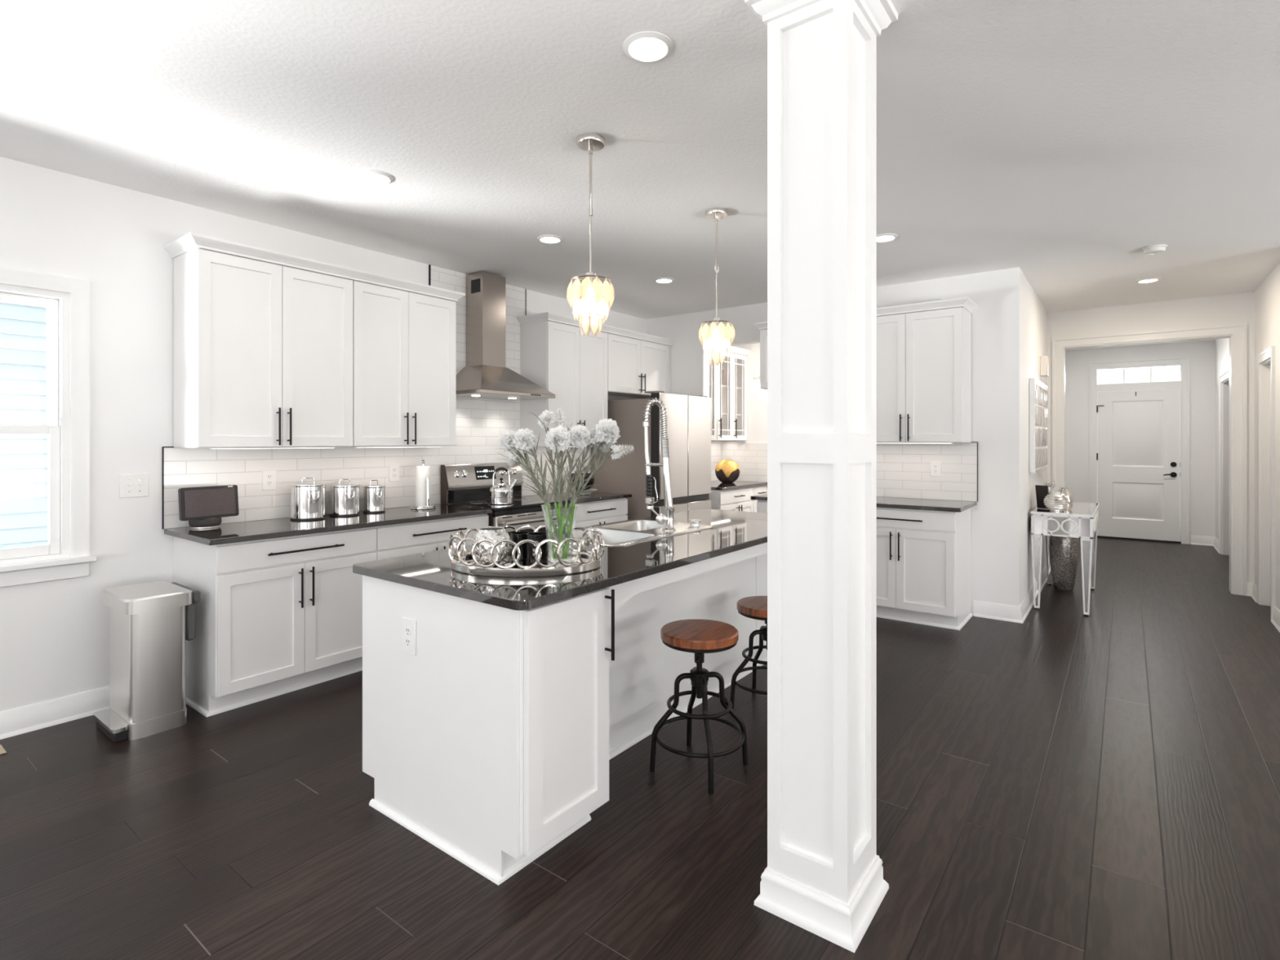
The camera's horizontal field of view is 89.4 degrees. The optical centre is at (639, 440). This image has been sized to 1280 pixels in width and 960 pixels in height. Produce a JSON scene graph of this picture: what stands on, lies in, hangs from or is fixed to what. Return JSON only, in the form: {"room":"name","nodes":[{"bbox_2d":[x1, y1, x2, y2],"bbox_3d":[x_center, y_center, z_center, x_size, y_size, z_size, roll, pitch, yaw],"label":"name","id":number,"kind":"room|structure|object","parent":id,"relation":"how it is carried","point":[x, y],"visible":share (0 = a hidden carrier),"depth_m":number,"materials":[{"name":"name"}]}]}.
{"room":"kitchen","nodes":[
{"label":"kitchen","id":0,"kind":"room"},
{"bbox_2d":[0,156,646,711],"bbox_3d":[-2.906,0.031,3.295,0.120,2.740,9.968,0,0,37],"label":"wall","id":1,"kind":"structure","parent":0,"point":[55,635],"depth_m":3.38,"materials":[{"name":"paint"}]},
{"bbox_2d":[0,266,97,587],"bbox_3d":[-3.197,-0.062,2.866,0.160,1.506,1.212,0,0,37],"label":"window","id":2,"kind":"structure","parent":1,"relation":"in","point":[24,565],"depth_m":3.24,"materials":[{"name":"paint"}]},
{"bbox_2d":[0,685,110,739],"bbox_3d":[-4.190,1.340,1.468,0.026,0.122,5.285,0,0,37],"label":"baseboard","id":3,"kind":"structure","parent":1,"relation":"attached to","point":[24,719],"depth_m":3.19,"materials":[{"name":"paint"}]},
{"bbox_2d":[119,473,148,497],"bbox_3d":[-2.700,0.241,3.454,0.016,0.122,0.128,0,0,37],"label":"light switch","id":4,"kind":"object","parent":1,"relation":"attached to","point":[130,485],"visible":1,"depth_m":3.45,"materials":[{"name":"white plastic"}]},
{"bbox_2d":[173,248,352,448],"bbox_3d":[-2.183,-0.487,3.822,0.380,1.052,0.857,0,0,37],"label":"upper cabinet","id":5,"kind":"object","parent":1,"relation":"attached to","point":[263,351],"visible":1,"depth_m":3.64,"materials":[{"name":"paint"}]},
{"bbox_2d":[163,232,465,302],"bbox_3d":[-1.948,-1.043,4.136,0.394,0.058,1.732,0,0,37],"label":"crown molding","id":6,"kind":"structure","parent":5,"relation":"on","point":[191,241],"depth_m":3.78,"materials":[{"name":"paint"}]},
{"bbox_2d":[162,264,590,528],"bbox_3d":[-1.562,-0.425,4.969,0.011,1.824,3.540,0,0,37],"label":"backsplash","id":7,"kind":"structure","parent":1,"relation":"attached to","point":[481,423],"depth_m":4.58,"materials":[{"name":"tile"}]},
{"bbox_2d":[262,469,275,490],"bbox_3d":[-2.288,0.243,3.991,0.009,0.125,0.082,0,0,37],"label":"wall outlet","id":8,"kind":"object","parent":7,"relation":"attached to","point":[268,477],"visible":1,"depth_m":3.99,"materials":[{"name":"white plastic"}]},
{"bbox_2d":[389,463,399,481],"bbox_3d":[-1.775,0.233,4.673,0.009,0.125,0.082,0,0,37],"label":"wall outlet","id":9,"kind":"object","parent":7,"relation":"attached to","point":[393,468],"visible":1,"depth_m":4.67,"materials":[{"name":"white plastic"}]},
{"bbox_2d":[352,280,456,446],"bbox_3d":[-1.689,-0.487,4.478,0.380,1.052,0.781,0,0,37],"label":"upper cabinet","id":10,"kind":"object","parent":1,"relation":"attached to","point":[404,343],"visible":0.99,"depth_m":4.35,"materials":[{"name":"paint"}]},
{"bbox_2d":[456,271,555,400],"bbox_3d":[-1.118,-0.834,5.134,0.501,0.980,0.767,0,0,37],"label":"range hood","id":11,"kind":"object","parent":1,"relation":"attached to","point":[485,375],"visible":0.99,"depth_m":5.11,"materials":[{"name":"metal"}]},
{"bbox_2d":[520,320,607,446],"bbox_3d":[-0.657,-0.482,5.849,0.380,1.062,0.786,0,0,37],"label":"upper cabinet","id":12,"kind":"object","parent":1,"relation":"attached to","point":[571,363],"visible":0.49,"depth_m":5.64,"materials":[{"name":"paint"}]},
{"bbox_2d":[516,311,675,346],"bbox_3d":[-0.344,-1.043,6.258,0.384,0.058,1.908,0,0,37],"label":"crown molding","id":13,"kind":"structure","parent":12,"relation":"on","point":[548,316],"depth_m":5.86,"materials":[{"name":"paint"}]},
{"bbox_2d":[607,333,671,398],"bbox_3d":[-0.097,-0.739,6.593,0.380,0.549,1.074,0,0,37],"label":"upper cabinet","id":14,"kind":"object","parent":1,"relation":"attached to","point":[635,367],"visible":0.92,"depth_m":6.43,"materials":[{"name":"paint"}]},
{"bbox_2d":[0,537,1279,959],"bbox_3d":[2.971,1.431,3.333,9.463,0.060,17.100,0,0,37],"label":"floor","id":15,"kind":"structure","parent":0,"point":[1062,783],"depth_m":2.36,"materials":[{"name":"brown wood"}]},
{"bbox_2d":[93,581,199,742],"bbox_3d":[-2.447,1.070,3.208,0.400,0.662,0.353,0,0,37],"label":"trash can","id":16,"kind":"object","parent":15,"relation":"on","point":[152,623],"visible":1,"depth_m":3.11,"materials":[{"name":"metal"}]},
{"bbox_2d":[173,526,376,716],"bbox_3d":[-2.086,0.959,3.744,0.646,0.883,0.880,0,0,37],"label":"base cabinet","id":17,"kind":"object","parent":15,"relation":"on","point":[281,615],"visible":0.94,"depth_m":3.47,"materials":[{"name":"paint"}]},
{"bbox_2d":[164,503,492,545],"bbox_3d":[-1.838,0.502,4.084,0.633,0.030,1.778,0,0,37],"label":"countertop","id":18,"kind":"structure","parent":17,"relation":"on","point":[242,531],"depth_m":3.79,"materials":[{"name":"stone"}]},
{"bbox_2d":[177,484,239,528],"bbox_3d":[-2.442,0.371,3.631,0.156,0.231,0.300,0,0,29],"label":"smart display","id":19,"kind":"object","parent":18,"relation":"on","point":[203,507],"visible":1,"depth_m":3.58,"materials":[{"name":"black plastic"}]},
{"bbox_2d":[289,477,325,520],"bbox_3d":[-2.071,0.359,4.037,0.206,0.255,0.202,0,0,45],"label":"canister","id":20,"kind":"object","parent":18,"relation":"on","point":[308,500],"visible":1,"depth_m":3.96,"materials":[{"name":"metal"}]},
{"bbox_2d":[328,479,359,516],"bbox_3d":[-1.935,0.369,4.239,0.190,0.235,0.185,0,0,45],"label":"canister","id":21,"kind":"object","parent":18,"relation":"on","point":[344,497],"visible":1,"depth_m":4.17,"materials":[{"name":"metal"}]},
{"bbox_2d":[362,480,385,513],"bbox_3d":[-1.814,0.377,4.412,0.150,0.219,0.146,0,0,45],"label":"canister","id":22,"kind":"object","parent":18,"relation":"on","point":[374,495],"visible":1,"depth_m":4.36,"materials":[{"name":"metal"}]},
{"bbox_2d":[410,459,435,509],"bbox_3d":[-1.560,0.312,4.652,0.172,0.349,0.172,0,0,37],"label":"paper towel holder","id":23,"kind":"object","parent":18,"relation":"on","point":[432,506],"visible":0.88,"depth_m":4.60,"materials":[{"name":"silver metal"}]},
{"bbox_2d":[415,466,430,506],"bbox_3d":[-1.560,0.326,4.652,0.102,0.288,0.102,0,0,37],"label":"paper towel roll","id":24,"kind":"object","parent":23,"relation":"on","point":[421,472],"visible":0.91,"depth_m":4.61,"materials":[{"name":"white paper"}]},
{"bbox_2d":[375,513,488,559],"bbox_3d":[-1.562,0.959,4.439,0.646,0.883,0.862,0,0,37],"label":"base cabinet","id":25,"kind":"object","parent":15,"relation":"on","point":[393,540],"visible":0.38,"depth_m":4.17,"materials":[{"name":"paint"}]},
{"bbox_2d":[440,462,570,538],"bbox_3d":[-1.024,0.793,5.080,0.702,1.215,0.784,0,0,37],"label":"range","id":26,"kind":"object","parent":15,"relation":"on","point":[468,485],"visible":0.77,"depth_m":5.01,"materials":[{"name":"metal"}]},
{"bbox_2d":[489,466,517,504],"bbox_3d":[-1.044,0.339,4.903,0.189,0.278,0.174,0,0,6],"label":"kettle","id":27,"kind":"object","parent":26,"relation":"on","point":[501,493],"visible":1,"depth_m":4.85,"materials":[{"name":"silver metal"}]},
{"bbox_2d":[446,496,570,511],"bbox_3d":[-1.020,0.490,5.077,0.562,0.023,0.784,0,0,37],"label":"cooktop","id":28,"kind":"object","parent":26,"relation":"in","point":[519,503],"depth_m":4.96,"materials":[{"name":"black glass"}]},
{"bbox_2d":[362,542,767,885],"bbox_3d":[0.052,0.959,3.271,0.951,0.883,2.572,0,0,37],"label":"kitchen island","id":29,"kind":"object","parent":15,"relation":"on","point":[493,744],"visible":0.7,"depth_m":2.26,"materials":[{"name":"paint"}]},
{"bbox_2d":[402,617,416,656],"bbox_3d":[-0.840,0.711,2.348,0.082,0.128,0.009,0,0,37],"label":"wall outlet","id":30,"kind":"object","parent":29,"relation":"attached to","point":[409,625],"visible":1,"depth_m":2.34,"materials":[{"name":"white plastic"}]},
{"bbox_2d":[352,508,767,610],"bbox_3d":[0.042,0.502,3.305,0.985,0.030,2.640,0,0,37],"label":"island countertop","id":31,"kind":"structure","parent":29,"relation":"on","point":[731,531],"depth_m":2.53,"materials":[{"name":"stone"}]},
{"bbox_2d":[448,524,604,577],"bbox_3d":[-0.440,0.420,2.512,0.587,0.133,0.447,0,0,-13],"label":"tray","id":32,"kind":"object","parent":31,"relation":"on","point":[582,562],"visible":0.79,"depth_m":2.37,"materials":[{"name":"silver metal"}]},
{"bbox_2d":[471,527,511,564],"bbox_3d":[-0.580,0.411,2.524,0.152,0.136,0.152,0,0,37],"label":"bowl","id":33,"kind":"object","parent":32,"relation":"on","point":[495,534],"visible":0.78,"depth_m":2.47,"materials":[{"name":"metal"}]},
{"bbox_2d":[511,531,529,559],"bbox_3d":[-0.485,0.427,2.627,0.076,0.105,0.076,0,0,-8],"label":"candle jar","id":34,"kind":"object","parent":32,"relation":"on","point":[517,536],"visible":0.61,"depth_m":2.59,"materials":[{"name":"black glass"}]},
{"bbox_2d":[527,532,547,563],"bbox_3d":[-0.405,0.423,2.556,0.082,0.112,0.083,0,0,-8],"label":"candle jar","id":35,"kind":"object","parent":32,"relation":"on","point":[538,537],"visible":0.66,"depth_m":2.52,"materials":[{"name":"black glass"}]},
{"bbox_2d":[541,504,578,563],"bbox_3d":[-0.312,0.365,2.522,0.148,0.228,0.148,0,0,37],"label":"vase","id":36,"kind":"object","parent":32,"relation":"on","point":[541,504],"visible":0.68,"depth_m":2.51,"materials":[{"name":"clear glass"}]},
{"bbox_2d":[498,445,555,559],"bbox_3d":[-0.460,0.233,2.493,0.253,0.450,0.122,0,0,15],"label":"blossom spray","id":37,"kind":"object","parent":36,"relation":"in","point":[512,458],"visible":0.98,"depth_m":2.51,"materials":[{"name":"grey plant"}]},
{"bbox_2d":[495,430,564,557],"bbox_3d":[-0.432,0.208,2.493,0.265,0.502,0.145,0,0,8],"label":"carnation","id":38,"kind":"object","parent":36,"relation":"in","point":[507,437],"visible":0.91,"depth_m":2.51,"materials":[{"name":"grey plant"}]},
{"bbox_2d":[511,427,559,558],"bbox_3d":[-0.397,0.204,2.506,0.197,0.507,0.147,0,0,-2],"label":"carnation","id":39,"kind":"object","parent":36,"relation":"in","point":[522,435],"visible":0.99,"depth_m":2.50,"materials":[{"name":"grey plant"}]},
{"bbox_2d":[532,409,566,559],"bbox_3d":[-0.359,0.168,2.526,0.142,0.580,0.154,0,0,37],"label":"carnation","id":40,"kind":"object","parent":36,"relation":"in","point":[544,422],"visible":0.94,"depth_m":2.53,"materials":[{"name":"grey plant"}]},
{"bbox_2d":[539,408,575,559],"bbox_3d":[-0.308,0.164,2.543,0.142,0.589,0.145,0,0,37],"label":"blossom spray","id":41,"kind":"object","parent":36,"relation":"in","point":[563,424],"visible":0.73,"depth_m":2.54,"materials":[{"name":"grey plant"}]},
{"bbox_2d":[543,425,578,534],"bbox_3d":[-0.308,0.200,2.489,0.121,0.516,0.125,0,0,19],"label":"carnation","id":42,"kind":"object","parent":36,"relation":"in","point":[557,438],"visible":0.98,"depth_m":2.47,"materials":[{"name":"grey plant"}]},
{"bbox_2d":[552,424,591,559],"bbox_3d":[-0.253,0.197,2.502,0.166,0.523,0.115,0,0,-29],"label":"carnation","id":43,"kind":"object","parent":36,"relation":"in","point":[580,435],"visible":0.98,"depth_m":2.50,"materials":[{"name":"grey plant"}]},
{"bbox_2d":[563,426,598,558],"bbox_3d":[-0.221,0.198,2.540,0.122,0.519,0.147,0,0,37],"label":"blossom spray","id":44,"kind":"object","parent":36,"relation":"in","point":[590,442],"visible":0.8,"depth_m":2.52,"materials":[{"name":"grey plant"}]},
{"bbox_2d":[554,440,611,556],"bbox_3d":[-0.210,0.216,2.541,0.243,0.486,0.101,0,0,-26],"label":"carnation","id":45,"kind":"object","parent":36,"relation":"in","point":[604,446],"visible":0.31,"depth_m":2.54,"materials":[{"name":"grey plant"}]},
{"bbox_2d":[567,418,620,551],"bbox_3d":[-0.176,0.186,2.513,0.212,0.544,0.110,0,0,-17],"label":"carnation","id":46,"kind":"object","parent":36,"relation":"in","point":[610,426],"visible":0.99,"depth_m":2.51,"materials":[{"name":"grey plant"}]},
{"bbox_2d":[564,433,633,551],"bbox_3d":[-0.168,0.213,2.505,0.289,0.491,0.122,0,0,8],"label":"blossom spray","id":47,"kind":"object","parent":36,"relation":"in","point":[618,451],"visible":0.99,"depth_m":2.51,"materials":[{"name":"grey plant"}]},
{"bbox_2d":[547,519,712,546],"bbox_3d":[-0.050,0.565,3.471,0.557,0.168,0.898,0,0,37],"label":"sink","id":48,"kind":"object","parent":31,"relation":"in","point":[637,531],"visible":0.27,"depth_m":3.50,"materials":[{"name":"metal"}]},
{"bbox_2d":[553,528,655,542],"bbox_3d":[-0.193,0.565,3.297,0.455,0.167,0.365,0,0,37],"label":"basin","id":49,"kind":"object","parent":48,"relation":"in","point":[611,535],"depth_m":3.46,"materials":[{"name":"silver metal"}]},
{"bbox_2d":[601,520,678,533],"bbox_3d":[0.002,0.565,3.689,0.295,0.167,0.406,0,0,37],"label":"basin","id":50,"kind":"object","parent":48,"relation":"in","point":[639,526],"depth_m":3.86,"materials":[{"name":"silver metal"}]},
{"bbox_2d":[642,397,675,531],"bbox_3d":[0.104,0.124,3.461,0.177,0.713,0.074,0,0,-13],"label":"faucet","id":51,"kind":"object","parent":31,"relation":"on","point":[667,518],"visible":1,"depth_m":3.45,"materials":[{"name":"metal"}]},
{"bbox_2d":[568,497,627,528],"bbox_3d":[-0.577,0.959,5.748,0.646,0.883,0.800,0,0,37],"label":"base cabinet","id":52,"kind":"object","parent":15,"relation":"on","point":[602,512],"visible":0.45,"depth_m":5.59,"materials":[{"name":"paint"}]},
{"bbox_2d":[524,491,631,504],"bbox_3d":[-0.576,0.502,5.760,0.633,0.030,0.834,0,0,37],"label":"countertop","id":53,"kind":"structure","parent":52,"relation":"on","point":[593,496],"depth_m":5.70,"materials":[{"name":"stone"}]},
{"bbox_2d":[591,391,711,519],"bbox_3d":[0.120,0.472,6.494,0.839,1.858,0.907,0,0,37],"label":"refrigerator","id":54,"kind":"object","parent":15,"relation":"on","point":[689,416],"visible":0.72,"depth_m":6.14,"materials":[{"name":"metal"}]},
{"bbox_2d":[649,618,748,794],"bbox_3d":[0.254,1.105,2.772,0.385,0.592,0.385,0,0,37],"label":"bar stool","id":55,"kind":"object","parent":15,"relation":"on","point":[699,637],"visible":1,"depth_m":2.73,"materials":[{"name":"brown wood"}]},
{"bbox_2d":[709,486,753,511],"bbox_3d":[0.830,0.959,7.193,0.658,0.883,0.745,0,0,37],"label":"base cabinet","id":56,"kind":"object","parent":15,"relation":"on","point":[740,499],"visible":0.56,"depth_m":6.94,"materials":[{"name":"paint"}]},
{"bbox_2d":[711,480,767,490],"bbox_3d":[0.928,0.502,7.338,0.641,0.030,1.099,0,0,37],"label":"countertop","id":57,"kind":"structure","parent":56,"relation":"on","point":[715,485],"depth_m":7.18,"materials":[{"name":"stone"}]},
{"bbox_2d":[715,459,739,482],"bbox_3d":[1.015,0.355,7.497,0.284,0.264,0.160,0,0,3],"label":"round vase","id":58,"kind":"object","parent":57,"relation":"on","point":[726,470],"visible":1,"depth_m":7.44,"materials":[{"name":"metal"}]},
{"bbox_2d":[729,595,767,710],"bbox_3d":[0.678,1.128,3.408,0.385,0.545,0.385,0,0,33],"label":"bar stool","id":59,"kind":"object","parent":15,"relation":"on","point":[755,607],"visible":0.44,"depth_m":3.38,"materials":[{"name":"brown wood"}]},
{"bbox_2d":[751,484,767,512],"bbox_3d":[1.159,0.959,7.630,0.658,0.883,0.345,0,0,37],"label":"base cabinet","id":60,"kind":"object","parent":15,"relation":"on","point":[759,490],"visible":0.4,"depth_m":7.40,"materials":[{"name":"paint"}]},
{"bbox_2d":[876,506,973,630],"bbox_3d":[2.138,0.959,5.182,0.846,0.883,0.641,0,0,37],"label":"base cabinet","id":61,"kind":"object","parent":15,"relation":"on","point":[923,557],"visible":0.75,"depth_m":4.89,"materials":[{"name":"paint"}]},
{"bbox_2d":[751,493,977,511],"bbox_3d":[1.830,0.502,5.421,1.682,0.030,0.628,0,0,37],"label":"countertop","id":62,"kind":"structure","parent":61,"relation":"on","point":[882,502],"depth_m":5.01,"materials":[{"name":"stone"}]},
{"bbox_2d":[1048,535,1078,590],"bbox_3d":[4.009,1.145,6.119,0.236,0.512,0.236,0,0,37],"label":"floor vase","id":63,"kind":"object","parent":15,"relation":"on","point":[1063,551],"visible":0.82,"depth_m":6.04,"materials":[{"name":"grey ceramic"}]},
{"bbox_2d":[1030,502,1098,615],"bbox_3d":[3.785,0.994,5.734,0.430,0.813,1.229,0,0,37],"label":"console table","id":64,"kind":"object","parent":15,"relation":"on","point":[1081,522],"visible":0.99,"depth_m":5.31,"materials":[{"name":"mirror"}]},
{"bbox_2d":[1035,484,1048,509],"bbox_3d":[3.472,0.486,5.577,0.047,0.202,0.100,0,0,-33],"label":"photo frame","id":65,"kind":"object","parent":64,"relation":"on","point":[1041,491],"visible":0.77,"depth_m":5.58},
{"bbox_2d":[1043,491,1068,511],"bbox_3d":[3.482,0.508,5.414,0.182,0.160,0.182,0,0,37],"label":"ribbed vase","id":66,"kind":"object","parent":64,"relation":"on","point":[1054,500],"visible":1,"depth_m":5.36,"materials":[{"name":"silver metal"}]},
{"bbox_2d":[0,0,1279,350],"bbox_3d":[2.971,-1.369,3.333,9.463,0.060,17.100,0,0,37],"label":"ceiling","id":67,"kind":"structure","parent":0,"point":[1059,142],"depth_m":2.75,"materials":[{"name":"white paint"}]},
{"bbox_2d":[357,169,394,184],"bbox_3d":[-1.339,-1.333,3.280,0.170,0.011,0.170,0,0,37],"label":"recessed light","id":68,"kind":"object","parent":67,"relation":"in","point":[373,176],"visible":1,"depth_m":3.27,"materials":[{"name":"white plastic"}]},
{"bbox_2d":[537,235,563,243],"bbox_3d":[-0.596,-1.333,4.287,0.170,0.011,0.170,0,0,37],"label":"recessed light","id":69,"kind":"object","parent":67,"relation":"in","point":[544,238],"visible":1,"depth_m":4.27,"materials":[{"name":"white plastic"}]},
{"bbox_2d":[566,133,614,335],"bbox_3d":[-0.219,-0.902,2.874,0.211,0.872,0.211,0,0,37],"label":"pendant light","id":70,"kind":"object","parent":67,"relation":"hanging from","point":[590,142],"visible":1,"depth_m":2.87,"materials":[{"name":"silver metal"}]},
{"bbox_2d":[622,31,673,62],"bbox_3d":[0.027,-1.333,2.198,0.170,0.011,0.170,0,0,37],"label":"recessed light","id":71,"kind":"object","parent":67,"relation":"in","point":[645,46],"visible":1,"depth_m":2.18,"materials":[{"name":"white plastic"}]},
{"bbox_2d":[698,207,734,364],"bbox_3d":[0.448,-0.889,3.776,0.211,0.900,0.211,0,0,20],"label":"pendant light","id":72,"kind":"object","parent":67,"relation":"hanging from","point":[716,213],"visible":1,"depth_m":3.76,"materials":[{"name":"silver metal"}]},
{"bbox_2d":[876,233,897,242],"bbox_3d":[1.607,-1.333,4.259,0.170,0.011,0.170,0,0,37],"label":"recessed light","id":73,"kind":"object","parent":67,"relation":"in","point":[883,237],"visible":0.81,"depth_m":4.23,"materials":[{"name":"white plastic"}]},
{"bbox_2d":[1142,244,1167,254],"bbox_3d":[3.565,-1.319,4.478,0.136,0.040,0.136,0,0,37],"label":"smoke detector","id":74,"kind":"object","parent":67,"relation":"attached to","point":[1155,249],"visible":1,"depth_m":4.44,"materials":[{"name":"white plastic"}]},
{"bbox_2d":[721,342,767,486],"bbox_3d":[2.069,0.031,7.232,2.595,2.740,0.100,0,0,37],"label":"wall","id":75,"kind":"structure","parent":0,"point":[757,410],"depth_m":7.70,"materials":[{"name":"paint"}]},
{"bbox_2d":[721,442,767,482],"bbox_3d":[1.720,0.256,7.426,1.786,0.460,0.007,0,0,37],"label":"backsplash","id":76,"kind":"structure","parent":75,"relation":"attached to","point":[751,458],"depth_m":7.74,"materials":[{"name":"tile"}]},
{"bbox_2d":[744,0,897,952],"bbox_3d":[0.562,0.031,1.988,0.348,2.739,0.366,0,0,37],"label":"column","id":77,"kind":"structure","parent":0,"point":[823,875],"depth_m":1.91,"materials":[{"name":"paint"}]},
{"bbox_2d":[646,266,1021,614],"bbox_3d":[1.534,0.031,6.115,3.580,2.740,0.120,0,0,37],"label":"wall","id":78,"kind":"structure","parent":0,"point":[996,322],"depth_m":5.13,"materials":[{"name":"paint"}]},
{"bbox_2d":[709,347,716,440],"bbox_3d":[0.618,-0.510,7.133,0.392,1.018,0.370,0,0,37],"label":"upper cabinet","id":79,"kind":"object","parent":78,"relation":"attached to","point":[713,364],"visible":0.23,"depth_m":7.15,"materials":[{"name":"paint"}]},
{"bbox_2d":[760,328,767,390],"bbox_3d":[1.531,-0.747,5.792,0.858,0.545,0.380,0,0,37],"label":"upper cabinet","id":80,"kind":"object","parent":78,"relation":"attached to","point":[763,333],"visible":0.06,"depth_m":5.91,"materials":[{"name":"paint"}]},
{"bbox_2d":[752,297,977,329],"bbox_3d":[1.865,-1.049,5.542,1.785,0.058,0.394,0,0,37],"label":"crown molding","id":81,"kind":"structure","parent":80,"relation":"on","point":[966,303],"depth_m":5.07,"materials":[{"name":"paint"}]},
{"bbox_2d":[876,306,971,442],"bbox_3d":[2.209,-0.502,5.282,0.832,1.034,0.380,0,0,37],"label":"upper cabinet","id":82,"kind":"object","parent":78,"relation":"attached to","point":[924,358],"visible":0.91,"depth_m":5.10,"materials":[{"name":"paint"}]},
{"bbox_2d":[876,441,977,502],"bbox_3d":[2.010,0.248,5.674,1.716,0.476,0.011,0,0,37],"label":"backsplash","id":83,"kind":"structure","parent":78,"relation":"attached to","point":[903,469],"depth_m":5.39,"materials":[{"name":"tile"}]},
{"bbox_2d":[930,461,941,476],"bbox_3d":[2.441,0.233,5.340,0.082,0.125,0.009,0,0,37],"label":"wall outlet","id":84,"kind":"object","parent":83,"relation":"attached to","point":[935,466],"visible":1,"depth_m":5.33,"materials":[{"name":"white plastic"}]},
{"bbox_2d":[1021,271,1047,602],"bbox_3d":[3.587,0.031,5.966,0.120,2.740,2.112,0,0,37],"label":"wall","id":85,"kind":"structure","parent":0,"point":[1033,313],"depth_m":5.43,"materials":[{"name":"paint"}]},
{"bbox_2d":[973,564,1047,623],"bbox_3d":[3.475,1.340,5.959,0.343,0.122,2.258,0,0,37],"label":"baseboard","id":86,"kind":"structure","parent":85,"relation":"attached to","point":[1016,614],"depth_m":5.10,"materials":[{"name":"paint"}]},
{"bbox_2d":[1029,377,1048,472],"bbox_3d":[3.638,-0.129,5.886,0.052,0.800,1.060,0,0,37],"label":"wall mirror","id":87,"kind":"object","parent":85,"relation":"attached to","point":[1038,393],"visible":1,"depth_m":5.61,"materials":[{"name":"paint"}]},
{"bbox_2d":[1040,355,1048,377],"bbox_3d":[3.886,-0.714,6.212,0.060,0.190,0.150,0,0,37],"label":"door chime","id":88,"kind":"object","parent":85,"relation":"attached to","point":[1044,360],"visible":1,"depth_m":6.16,"materials":[{"name":"beige plastic"}]},
{"bbox_2d":[1065,340,1215,544],"bbox_3d":[7.187,0.031,9.046,3.800,2.740,0.140,0,0,37],"label":"wall","id":89,"kind":"structure","parent":0,"point":[1202,353],"depth_m":8.81,"materials":[{"name":"paint"}]},
{"bbox_2d":[1088,355,1190,544],"bbox_3d":[7.019,0.130,9.124,1.122,2.542,0.198,0,0,37],"label":"door","id":90,"kind":"structure","parent":89,"relation":"in","point":[1140,433],"depth_m":9.07,"materials":[{"name":"paint"}]},
{"bbox_2d":[1047,292,1254,582],"bbox_3d":[5.088,0.031,6.258,3.800,2.740,0.160,0,0,37],"label":"wall","id":91,"kind":"structure","parent":0,"point":[1233,308],"depth_m":6.13,"materials":[{"name":"paint"}]},
{"bbox_2d":[1052,323,1246,595],"bbox_3d":[4.938,0.170,6.354,1.485,2.462,0.185,0,0,37],"label":"trim","id":92,"kind":"structure","parent":91,"relation":"attached to","point":[1237,333],"depth_m":5.95,"materials":[{"name":"paint"}]},
{"bbox_2d":[1215,262,1279,610],"bbox_3d":[6.107,0.031,6.467,0.143,2.740,5.280,0,0,37],"label":"wall","id":93,"kind":"structure","parent":0,"point":[1267,295],"depth_m":5.28,"materials":[{"name":"paint"}]},
{"bbox_2d":[1191,535,1218,552],"bbox_3d":[7.337,1.340,8.389,0.250,0.122,0.730,0,0,37],"label":"baseboard","id":94,"kind":"structure","parent":93,"relation":"attached to","point":[1213,541],"depth_m":8.65,"materials":[{"name":"paint"}]},
{"bbox_2d":[1218,368,1229,555],"bbox_3d":[6.927,0.296,7.559,0.146,2.210,1.090,0,0,37],"label":"trim","id":95,"kind":"structure","parent":93,"relation":"attached to","point":[1224,386],"depth_m":7.93,"materials":[{"name":"paint"}]},
{"bbox_2d":[1246,582,1256,602],"bbox_3d":[5.418,1.340,5.716,0.054,0.122,0.310,0,0,37],"label":"baseboard","id":96,"kind":"structure","parent":93,"relation":"attached to","point":[1251,587],"depth_m":5.82,"materials":[{"name":"paint"}]},
{"bbox_2d":[1256,346,1275,619],"bbox_3d":[5.168,0.334,5.259,0.141,2.134,0.728,0,0,37],"label":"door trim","id":97,"kind":"structure","parent":93,"relation":"in","point":[1265,371],"depth_m":5.49,"materials":[{"name":"paint"}]},
{"bbox_2d":[1271,605,1279,632],"bbox_3d":[6.296,1.340,3.473,4.099,0.122,0.776,0,0,37],"label":"baseboard","id":98,"kind":"structure","parent":93,"relation":"attached to","point":[1275,620],"depth_m":4.89,"materials":[{"name":"paint"}]},
{"bbox_3d":[0.661,0.031,7.602,0.100,2.740,1.204,0,0,37],"label":"wall","id":99,"kind":"structure","parent":0,"visible":0},
{"bbox_2d":[711,440,721,480],"bbox_3d":[0.675,0.244,7.530,0.007,0.486,1.100,0,0,37],"label":"backsplash","id":100,"kind":"structure","parent":99,"relation":"attached to","point":[716,446],"depth_m":7.83,"materials":[{"name":"tile"}]},
{"bbox_2d":[715,350,746,440],"bbox_3d":[0.945,-0.510,7.567,0.392,1.018,0.710,0,0,37],"label":"upper cabinet","id":101,"kind":"object","parent":99,"relation":"attached to","point":[731,400],"visible":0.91,"depth_m":7.55,"materials":[{"name":"paint"}]},
{"bbox_2d":[721,384,741,416],"bbox_3d":[0.916,-0.468,7.588,0.285,0.338,0.674,0,0,37],"label":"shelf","id":102,"kind":"object","parent":101,"relation":"attached to","point":[723,387],"depth_m":7.82,"materials":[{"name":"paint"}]},
{"label":"outside","id":103,"kind":"structure","parent":0,"visible":0},
{"bbox_3d":[-5.674,1.951,4.273,5.480,0.100,16.000,0,0,37],"label":"ground","id":104,"kind":"structure","parent":103,"visible":0},
{"bbox_2d":[0,302,48,548],"bbox_3d":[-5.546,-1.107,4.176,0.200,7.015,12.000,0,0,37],"label":"neighbor house","id":105,"kind":"structure","parent":104,"relation":"on","point":[24,458],"depth_m":5.02,"materials":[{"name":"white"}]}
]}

